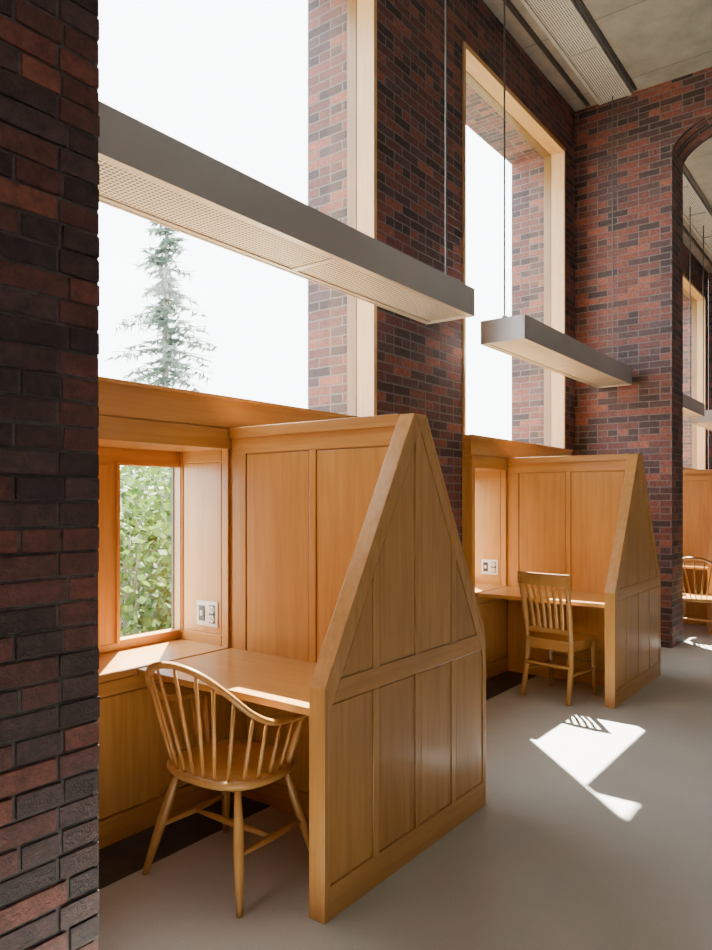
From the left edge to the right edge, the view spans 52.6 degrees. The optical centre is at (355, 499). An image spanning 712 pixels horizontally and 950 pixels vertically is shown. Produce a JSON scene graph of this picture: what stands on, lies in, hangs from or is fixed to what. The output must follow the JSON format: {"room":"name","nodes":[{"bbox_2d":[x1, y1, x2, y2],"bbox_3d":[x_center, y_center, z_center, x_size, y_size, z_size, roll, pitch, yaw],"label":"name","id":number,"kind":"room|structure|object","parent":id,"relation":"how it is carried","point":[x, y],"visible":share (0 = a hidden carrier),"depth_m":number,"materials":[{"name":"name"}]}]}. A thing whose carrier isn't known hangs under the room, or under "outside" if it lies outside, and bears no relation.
{"room":"library","nodes":[
{"label":"library","id":0,"kind":"room"},
{"bbox_2d":[0,0,99,949],"bbox_3d":[-1.263,-1.000,2.151,1.023,5.000,0.450,0,0,37],"label":"brick wall","id":1,"kind":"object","parent":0,"point":[50,120],"depth_m":1.91,"materials":[{"name":"red brick"}]},
{"bbox_2d":[98,623,711,949],"bbox_3d":[2.875,1.648,3.438,7.300,0.304,21.477,0,0,37],"label":"floor","id":2,"kind":"structure","parent":0,"point":[593,830],"depth_m":3.00,"materials":[{"name":"concrete"}]},
{"bbox_2d":[142,661,308,917],"bbox_3d":[-0.526,1.052,2.893,0.617,0.902,0.566,0,0,37],"label":"armchair","id":3,"kind":"object","parent":2,"relation":"on","point":[226,766],"visible":0.91,"depth_m":2.80,"materials":[{"name":"brown wood"}]},
{"bbox_2d":[137,413,485,924],"bbox_3d":[-0.178,0.567,3.373,1.108,1.866,1.250,0,0,37],"label":"study carrel","id":4,"kind":"object","parent":2,"relation":"on","point":[355,611],"visible":0.94,"depth_m":3.13,"materials":[{"name":"brown wood"}]},
{"bbox_2d":[517,571,596,705],"bbox_3d":[1.548,1.024,5.529,0.431,0.959,0.500,0,0,45],"label":"slat-back chair","id":5,"kind":"object","parent":2,"relation":"on","point":[556,639],"visible":1,"depth_m":5.42,"materials":[{"name":"brown wood"}]},
{"bbox_2d":[478,454,660,708],"bbox_3d":[1.790,0.567,5.997,1.108,1.866,1.250,0,0,37],"label":"study carrel","id":6,"kind":"object","parent":2,"relation":"on","point":[586,518],"visible":0.98,"depth_m":5.89,"materials":[{"name":"brown wood"}]},
{"bbox_2d":[575,152,682,647],"bbox_3d":[2.935,-1.010,7.768,1.000,5.020,0.463,0,0,37],"label":"wall pier","id":7,"kind":"object","parent":2,"relation":"on","point":[644,417],"depth_m":7.50,"materials":[{"name":"red brick"}]},
{"bbox_2d":[683,469,711,633],"bbox_3d":[3.926,0.567,8.845,1.108,1.866,1.250,0,0,37],"label":"study carrel","id":8,"kind":"object","parent":2,"relation":"on","point":[697,484],"visible":0.2,"depth_m":8.67,"materials":[{"name":"brown wood"}]},
{"bbox_2d":[683,557,711,621],"bbox_3d":[3.733,1.052,7.831,0.616,0.902,0.557,0,0,37],"label":"armchair","id":9,"kind":"object","parent":2,"relation":"on","point":[704,598],"visible":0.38,"depth_m":7.70,"materials":[{"name":"brown wood"}]},
{"bbox_2d":[308,0,707,544],"bbox_3d":[0.054,-1.375,5.260,0.600,5.750,21.021,0,0,37],"label":"wall","id":10,"kind":"structure","parent":0,"point":[419,365],"depth_m":5.47,"materials":[{"name":"red brick"}]},
{"bbox_2d":[98,0,376,848],"bbox_3d":[-0.727,-1.110,3.972,0.495,5.220,2.450,0,0,37],"label":"window","id":11,"kind":"structure","parent":10,"relation":"in","point":[186,432],"depth_m":3.63,"materials":[{"name":"brown wood"}]},
{"bbox_2d":[197,600,217,627],"bbox_3d":[-0.780,0.595,3.773,0.160,0.130,0.018,0,0,37],"label":"wall outlet","id":12,"kind":"object","parent":11,"relation":"attached to","point":[207,611],"visible":1,"depth_m":3.77,"materials":[{"name":"white plastic"}]},
{"bbox_2d":[462,41,572,679],"bbox_3d":[1.412,-1.110,6.824,0.495,5.220,2.240,0,0,37],"label":"window","id":13,"kind":"structure","parent":10,"relation":"in","point":[484,458],"depth_m":6.38,"materials":[{"name":"brown wood"}]},
{"bbox_2d":[482,559,497,574],"bbox_3d":[1.188,0.595,6.397,0.160,0.130,0.018,0,0,37],"label":"wall outlet","id":14,"kind":"object","parent":13,"relation":"attached to","point":[488,566],"visible":1,"depth_m":6.40,"materials":[{"name":"white plastic"}]},
{"bbox_2d":[683,274,705,469],"bbox_3d":[5.616,-1.110,12.430,0.495,5.220,2.240,0,0,37],"label":"window","id":15,"kind":"structure","parent":10,"relation":"in","point":[698,433],"depth_m":13.26,"materials":[{"name":"brown wood"}]},
{"bbox_2d":[483,0,711,272],"bbox_3d":[2.875,-4.400,3.438,7.300,0.300,21.477,0,0,37],"label":"ceiling","id":16,"kind":"structure","parent":0,"point":[656,42],"depth_m":6.72,"materials":[{"name":"concrete"}]},
{"bbox_2d":[98,0,474,324],"bbox_3d":[-0.211,-2.696,3.657,0.360,3.017,2.785,0,0,37],"label":"pendant lamp","id":17,"kind":"object","parent":16,"relation":"hanging from","point":[147,173],"visible":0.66,"depth_m":3.21,"materials":[{"name":"metal"}]},
{"bbox_2d":[481,0,631,387],"bbox_3d":[1.903,-2.696,6.475,0.360,3.017,2.690,0,0,37],"label":"pendant lamp","id":18,"kind":"object","parent":16,"relation":"hanging from","point":[523,337],"visible":1,"depth_m":5.94,"materials":[{"name":"metal"}]},
{"bbox_2d":[502,0,636,106],"bbox_3d":[0.748,-4.224,5.003,0.528,0.049,6.470,0,0,37],"label":"ceiling track","id":19,"kind":"object","parent":16,"relation":"attached to","point":[563,22],"depth_m":6.71,"materials":[{"name":"beige metal"}]},
{"bbox_2d":[683,207,704,417],"bbox_3d":[3.994,-2.696,9.262,0.360,3.017,2.785,0,0,37],"label":"pendant lamp","id":20,"kind":"object","parent":16,"relation":"hanging from","point":[692,407],"visible":0.35,"depth_m":10.09,"materials":[{"name":"metal"}]},
{"bbox_2d":[683,164,711,265],"bbox_3d":[4.952,-4.224,10.609,0.528,0.049,6.470,0,0,37],"label":"ceiling track","id":21,"kind":"object","parent":16,"relation":"attached to","point":[701,216],"depth_m":10.57,"materials":[{"name":"beige metal"}]},
{"bbox_2d":[690,410,711,430],"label":"pendant lamp","id":22,"kind":"object","parent":16,"relation":"hanging from","point":[705,422],"depth_m":11.06,"materials":[{"name":"paint"}]},
{"bbox_2d":[703,226,703,403],"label":"pendant lamp","id":23,"kind":"object","parent":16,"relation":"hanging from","point":[703,226],"depth_m":11.03,"materials":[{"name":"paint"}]},
{"bbox_2d":[575,67,711,177],"bbox_3d":[5.095,-3.885,6.148,6.400,0.730,0.463,0,0,37],"label":"brick wall","id":24,"kind":"structure","parent":0,"point":[674,116],"depth_m":7.45,"materials":[{"name":"red brick"}]},
{"bbox_2d":[708,273,711,468],"bbox_3d":[9.300,-1.375,11.754,6.400,5.750,0.460,0,0,37],"label":"wall","id":25,"kind":"structure","parent":0,"point":[709,274],"depth_m":13.48,"materials":[{"name":"brick"}]},
{"label":"outside","id":26,"kind":"structure","parent":0,"visible":0},
{"bbox_3d":[-23.850,5.100,39.096,78.150,0.200,150.000,0,0,37],"label":"lawn","id":27,"kind":"structure","parent":26,"visible":0},
{"bbox_2d":[120,466,170,636],"bbox_3d":[-2.585,2.057,8.485,3.495,5.900,3.490,0,0,37],"label":"shrub","id":28,"kind":"object","parent":27,"relation":"on","point":[138,602],"visible":0.16,"depth_m":7.88,"materials":[{"name":"green plant"}]},
{"bbox_2d":[120,467,170,633],"bbox_3d":[-2.603,1.992,10.345,3.958,6.030,3.721,0,0,37],"label":"broadleaf tree","id":29,"kind":"object","parent":27,"relation":"on","point":[160,485],"visible":0.02,"depth_m":10.04,"materials":[{"name":"green plant"}]},
{"bbox_2d":[120,466,170,595],"bbox_3d":[-4.007,1.939,14.353,4.441,6.134,4.894,0,0,37],"label":"broadleaf tree","id":30,"kind":"object","parent":27,"relation":"on","point":[163,472],"visible":0.02,"depth_m":14.09,"materials":[{"name":"green plant"}]},
{"bbox_2d":[120,466,170,631],"bbox_3d":[-4.449,2.028,12.028,3.926,5.957,4.367,0,0,-17],"label":"broadleaf tree","id":31,"kind":"object","parent":27,"relation":"on","point":[128,467],"visible":0.02,"depth_m":12.33,"materials":[{"name":"green plant"}]},
{"bbox_2d":[105,221,220,574],"bbox_3d":[-4.992,-1.696,19.415,6.421,13.391,6.552,0,0,37],"label":"conifer tree","id":32,"kind":"object","parent":27,"relation":"on","point":[163,288],"visible":0.31,"depth_m":19.36,"materials":[{"name":"green plant"}]}
]}

